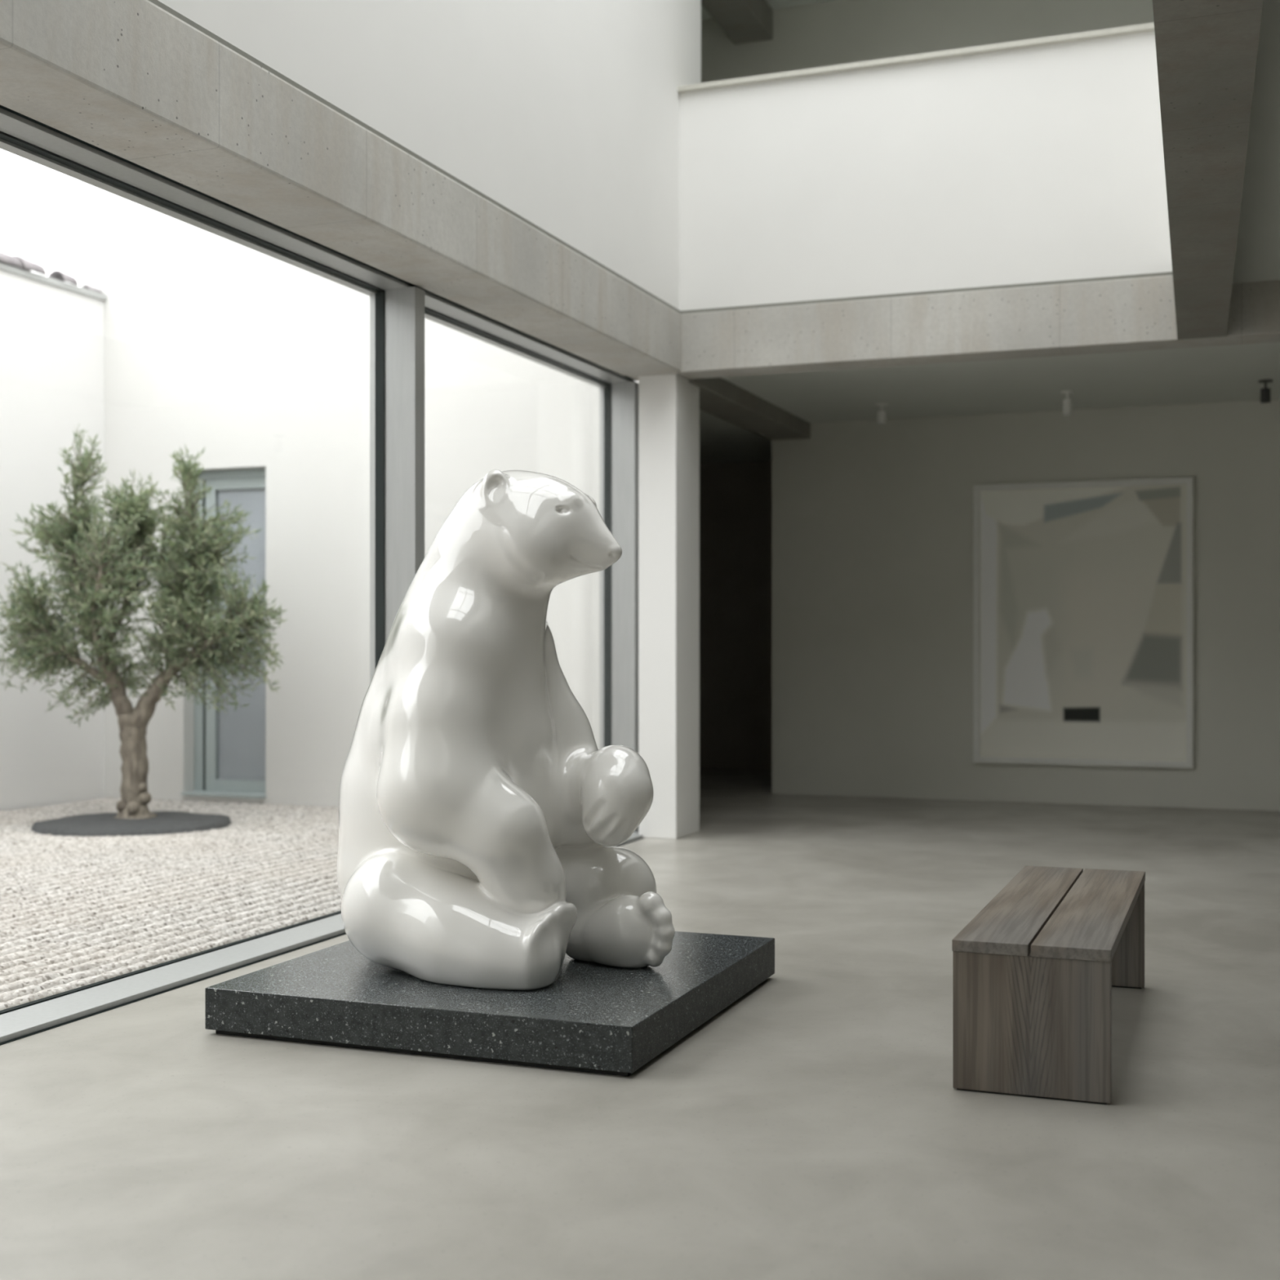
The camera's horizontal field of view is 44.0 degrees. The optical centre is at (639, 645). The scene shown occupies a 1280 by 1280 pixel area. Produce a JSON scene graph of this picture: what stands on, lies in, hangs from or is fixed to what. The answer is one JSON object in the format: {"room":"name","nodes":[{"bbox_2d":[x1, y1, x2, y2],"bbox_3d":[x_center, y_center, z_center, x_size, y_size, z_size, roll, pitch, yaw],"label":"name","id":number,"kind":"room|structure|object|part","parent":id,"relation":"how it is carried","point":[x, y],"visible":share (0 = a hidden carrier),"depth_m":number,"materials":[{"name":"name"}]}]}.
{"room":"museum","nodes":[
{"label":"museum","id":0,"kind":"room"},
{"bbox_2d":[0,269,103,811],"bbox_3d":[-7.766,-0.775,5.653,0.300,4.350,17.030,0,0,21],"label":"wall","id":1,"kind":"structure","parent":0,"point":[51,337],"depth_m":12.87,"materials":[{"name":"white paint"}]},
{"bbox_2d":[0,262,106,300],"bbox_3d":[-7.766,-2.975,5.653,0.360,0.050,17.030,0,0,21],"label":"trim","id":2,"kind":"structure","parent":1,"relation":"on","point":[5,267],"depth_m":12.92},
{"bbox_2d":[0,251,46,275],"bbox_3d":[-5.000,-3.056,12.609,0.224,0.112,0.560,0,0,21],"label":"tile","id":3,"kind":"object","parent":2,"relation":"on","point":[28,265],"depth_m":12.60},
{"bbox_2d":[48,270,78,285],"bbox_3d":[-4.794,-3.050,13.151,0.200,0.100,0.170,0,0,21],"label":"tile","id":4,"kind":"object","parent":2,"relation":"on","point":[55,274],"depth_m":13.12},
{"bbox_2d":[81,284,102,293],"bbox_3d":[-4.669,-3.027,13.478,0.110,0.055,0.160,0,0,21],"label":"tile","id":5,"kind":"object","parent":2,"relation":"on","point":[86,286],"depth_m":13.43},
{"bbox_2d":[80,180,639,807],"bbox_3d":[-2.305,-3.150,12.844,5.280,9.100,0.300,0,0,21],"label":"wall","id":6,"kind":"structure","parent":0,"point":[248,357],"depth_m":12.87,"materials":[{"name":"white paint"}]},
{"bbox_2d":[181,468,265,798],"bbox_3d":[-3.404,-0.107,13.231,0.810,2.725,0.300,0,0,21],"label":"door","id":7,"kind":"structure","parent":6,"relation":"in","point":[229,748],"depth_m":13.29,"materials":[{"name":"paint"}]},
{"bbox_3d":[-3.404,1.242,13.231,0.810,0.025,0.300,0,0,21],"label":"sill","id":8,"kind":"part","parent":7,"relation":"part of","materials":[{"name":"paint"}]},
{"bbox_3d":[-3.318,-1.355,13.268,0.535,0.090,0.060,0,0,21],"label":"rail","id":9,"kind":"part","parent":7,"relation":"part of","materials":[{"name":"metal"}]},
{"bbox_3d":[-3.318,1.180,13.268,0.535,0.100,0.060,0,0,21],"label":"rail","id":10,"kind":"part","parent":7,"relation":"part of","materials":[{"name":"paint"}]},
{"bbox_2d":[157,0,701,310],"bbox_3d":[-2.335,-4.005,4.358,0.430,3.590,14.480,0,0,21],"label":"wall","id":11,"kind":"structure","parent":0,"point":[564,114],"depth_m":8.36,"materials":[{"name":"white paint"}]},
{"bbox_2d":[0,0,680,375],"bbox_3d":[-2.406,-2.015,4.102,0.420,0.390,13.950,0,0,21],"label":"beam","id":12,"kind":"structure","parent":11,"relation":"attached to","point":[133,81],"depth_m":6.38,"materials":[{"name":"concrete"}]},
{"bbox_2d":[148,0,680,313],"bbox_3d":[-2.241,-2.220,4.043,0.052,0.020,13.958,0,0,21],"label":"trim","id":13,"kind":"structure","parent":11,"relation":"attached to","point":[157,2],"depth_m":6.84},
{"bbox_2d":[701,0,773,44],"bbox_3d":[0.422,-5.450,12.431,0.350,0.260,3.270,0,0,21],"label":"beam","id":14,"kind":"structure","parent":11,"relation":"attached to","point":[744,21],"depth_m":13.52,"materials":[{"name":"concrete"}]},
{"bbox_2d":[0,767,1279,1279],"bbox_3d":[1.940,1.400,5.789,12.900,0.200,20.600,0,0,21],"label":"floor","id":15,"kind":"structure","parent":0,"point":[815,1126],"depth_m":4.35,"materials":[{"name":"concrete"}]},
{"bbox_2d":[0,104,644,1045],"bbox_3d":[-2.607,-0.275,4.333,0.411,3.150,14.240,0,0,21],"label":"window","id":16,"kind":"structure","parent":15,"relation":"on","point":[399,308],"depth_m":8.01,"materials":[{"name":"metal"}]},
{"bbox_3d":[-2.771,-1.820,4.396,0.059,0.060,14.240,0,0,21],"label":"frame","id":17,"kind":"part","parent":16,"relation":"part of","materials":[{"name":"grey metal"}]},
{"bbox_3d":[-2.640,-1.829,4.346,0.140,0.042,14.240,0,0,21],"label":"head rail","id":18,"kind":"part","parent":16,"relation":"part of","materials":[{"name":"grey metal"}]},
{"bbox_3d":[-2.537,1.289,4.307,0.230,0.022,14.240,0,0,21],"label":"sill rail","id":19,"kind":"part","parent":16,"relation":"part of","materials":[{"name":"grey metal"}]},
{"bbox_2d":[204,931,774,1076],"bbox_3d":[-0.463,1.222,5.734,1.530,0.157,1.545,0,0,21],"label":"plinth","id":20,"kind":"object","parent":15,"relation":"on","point":[596,1018],"visible":0.76,"depth_m":5.14,"materials":[{"name":"stone"}]},
{"bbox_2d":[336,469,675,990],"bbox_3d":[-0.519,0.255,5.705,1.300,1.776,1.005,0,0,21],"label":"sculpture","id":21,"kind":"object","parent":20,"relation":"on","point":[482,815],"visible":1,"depth_m":5.50,"materials":[{"name":"ceramic"}]},
{"bbox_2d":[639,373,699,839],"bbox_3d":[0.204,-0.260,10.876,0.270,3.120,0.490,0,0,21],"label":"column","id":22,"kind":"structure","parent":15,"relation":"on","point":[669,404],"depth_m":10.67,"materials":[{"name":"white paint"}]},
{"bbox_2d":[951,865,1145,1104],"bbox_3d":[1.417,1.080,5.322,0.447,0.440,1.665,0,0,21],"label":"bench","id":23,"kind":"object","parent":15,"relation":"on","point":[1035,971],"visible":1,"depth_m":4.59,"materials":[{"name":"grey wood"}]},
{"bbox_3d":[1.129,1.094,4.567,0.443,0.400,0.044,0,0,21],"label":"panel","id":24,"kind":"part","parent":23,"relation":"part of","materials":[{"name":"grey wood"}]},
{"bbox_3d":[1.704,1.094,6.077,0.443,0.400,0.044,0,0,21],"label":"panel","id":25,"kind":"part","parent":23,"relation":"part of","materials":[{"name":"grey wood"}]},
{"bbox_2d":[699,461,772,768],"bbox_3d":[0.134,-0.315,14.665,2.800,3.230,4.900,0,0,21],"label":"wall","id":26,"kind":"structure","parent":0,"point":[735,499],"depth_m":16.73,"materials":[{"name":"paint"}]},
{"bbox_2d":[688,377,810,439],"bbox_3d":[0.756,-1.900,12.367,0.360,0.200,3.150,0,0,21],"label":"beam","id":27,"kind":"structure","parent":26,"relation":"attached to","point":[720,397],"depth_m":12.38,"materials":[{"name":"concrete"}]},
{"bbox_2d":[701,0,835,20],"bbox_3d":[3.958,-5.640,11.082,12.500,0.120,3.270,0,0,21],"label":"ceiling","id":28,"kind":"structure","parent":0,"point":[774,4],"depth_m":13.76,"materials":[{"name":"paint"}]},
{"bbox_2d":[679,31,1172,311],"bbox_3d":[1.782,-2.953,10.076,3.250,1.465,0.160,0,0,21],"label":"wall","id":29,"kind":"structure","parent":0,"point":[1041,163],"depth_m":9.98,"materials":[{"name":"white paint"}]},
{"bbox_2d":[677,22,1154,93],"bbox_3d":[1.730,-3.703,10.094,3.240,0.035,0.245,0,0,21],"label":"trim","id":30,"kind":"structure","parent":29,"relation":"on","point":[1149,27],"depth_m":9.95,"materials":[{"name":"white paint"}]},
{"bbox_2d":[680,271,1172,313],"bbox_3d":[1.732,-2.220,10.030,3.210,0.020,0.062,0,0,21],"label":"trim","id":31,"kind":"structure","parent":29,"relation":"attached to","point":[1165,273],"depth_m":9.96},
{"bbox_2d":[626,275,1279,381],"bbox_3d":[4.580,-2.015,9.063,9.900,0.390,0.300,0,0,21],"label":"beam","id":32,"kind":"structure","parent":29,"relation":"attached to","point":[1136,313],"depth_m":9.90,"materials":[{"name":"concrete"}]},
{"bbox_2d":[699,342,1279,464],"bbox_3d":[4.514,-2.025,12.540,12.500,0.190,6.150,0,0,21],"label":"ceiling","id":33,"kind":"structure","parent":0,"point":[1223,373],"depth_m":11.88,"materials":[{"name":"paint"}]},
{"bbox_2d":[875,402,888,424],"bbox_3d":[1.931,-1.850,12.642,0.100,0.160,0.100,0,0,21],"label":"spotlight","id":34,"kind":"object","parent":33,"relation":"attached to","point":[882,419],"visible":1,"depth_m":12.62,"materials":[{"name":"white paint"}]},
{"bbox_3d":[1.931,-1.924,12.642,0.100,0.012,0.100,0,0,21],"label":"ceiling plate","id":35,"kind":"part","parent":34,"relation":"part of","materials":[{"name":"white paint"}]},
{"bbox_2d":[1060,390,1074,415],"bbox_3d":[3.250,-1.840,12.032,0.100,0.180,0.100,0,0,21],"label":"spotlight","id":36,"kind":"object","parent":33,"relation":"attached to","point":[1067,402],"visible":1,"depth_m":12.01,"materials":[{"name":"white paint"}]},
{"bbox_3d":[3.250,-1.924,12.032,0.100,0.012,0.100,0,0,21],"label":"ceiling plate","id":37,"kind":"part","parent":36,"relation":"part of","materials":[{"name":"white paint"}]},
{"bbox_2d":[1257,379,1272,403],"bbox_3d":[4.558,-1.850,11.533,0.100,0.160,0.100,0,0,21],"label":"spotlight","id":38,"kind":"object","parent":33,"relation":"attached to","point":[1265,393],"visible":1,"depth_m":11.51,"materials":[{"name":"paint"}]},
{"bbox_3d":[4.558,-1.924,11.533,0.100,0.012,0.100,0,0,21],"label":"ceiling plate","id":39,"kind":"part","parent":38,"relation":"part of","materials":[{"name":"paint"}]},
{"bbox_2d":[701,0,1279,810],"bbox_3d":[4.577,-2.250,12.703,12.500,7.100,0.200,0,0,21],"label":"wall","id":40,"kind":"structure","parent":0,"point":[873,522],"depth_m":13.36,"materials":[{"name":"paint"}]},
{"bbox_2d":[973,476,1193,768],"bbox_3d":[3.604,-0.180,12.937,1.736,2.320,0.055,0,0,21],"label":"framed painting","id":41,"kind":"object","parent":40,"relation":"attached to","point":[1083,590],"visible":1,"depth_m":12.94,"materials":[{"name":"beige paper"}]},
{"bbox_3d":[2.817,-0.180,13.238,0.050,2.320,0.055,0,0,21],"label":"frame","id":42,"kind":"part","parent":41,"relation":"part of","materials":[{"name":"white paint"}]},
{"bbox_3d":[3.604,0.955,12.937,1.636,0.050,0.055,0,0,21],"label":"frame","id":43,"kind":"part","parent":41,"relation":"part of","materials":[{"name":"white paint"}]},
{"bbox_3d":[3.604,-1.315,12.937,1.636,0.050,0.055,0,0,21],"label":"frame","id":44,"kind":"part","parent":41,"relation":"part of","materials":[{"name":"white paint"}]},
{"bbox_3d":[4.392,-0.180,12.637,0.050,2.320,0.055,0,0,21],"label":"frame","id":45,"kind":"part","parent":41,"relation":"part of","materials":[{"name":"white paint"}]},
{"bbox_2d":[1232,0,1279,283],"bbox_3d":[3.770,-2.190,1.746,6.200,0.120,13.950,0,0,21],"label":"wall","id":46,"kind":"structure","parent":0,"point":[1257,257],"depth_m":7.15,"materials":[{"name":"paint"}]},
{"bbox_3d":[-5.335,1.475,4.870,5.400,0.250,17.300,0,0,21],"label":"ground","id":47,"kind":"structure","parent":0,"visible":0},
{"bbox_2d":[31,810,231,836],"bbox_3d":[-3.703,1.300,11.569,1.415,0.072,1.400,0,0,21],"label":"soil bed","id":48,"kind":"object","parent":47,"relation":"on","point":[166,822],"visible":0.86,"depth_m":11.29,"materials":[{"name":"grey soil"}]},
{"bbox_2d":[0,424,288,818],"bbox_3d":[-3.708,-0.185,11.685,2.276,2.934,1.192,0,0,0],"label":"tree","id":49,"kind":"object","parent":48,"relation":"on","point":[136,531],"visible":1,"depth_m":11.60,"materials":[{"name":"green plant"}]},
{"bbox_2d":[0,796,341,1010],"bbox_3d":[-4.725,1.314,6.067,5.047,0.052,14.070,0,0,21],"label":"gravel","id":50,"kind":"object","parent":47,"relation":"on","point":[76,912],"visible":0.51,"depth_m":8.48,"materials":[{"name":"white gravel"}]},
{"bbox_3d":[0.959,-2.968,2.824,0.500,1.435,13.960,0,0,21],"label":"wall","id":51,"kind":"structure","parent":0,"visible":0},
{"bbox_2d":[1152,0,1263,339],"bbox_3d":[1.002,-2.035,2.801,0.330,0.430,13.963,0,0,19],"label":"beam","id":52,"kind":"structure","parent":51,"relation":"attached to","point":[1206,51],"depth_m":5.67,"materials":[{"name":"concrete"}]}
]}

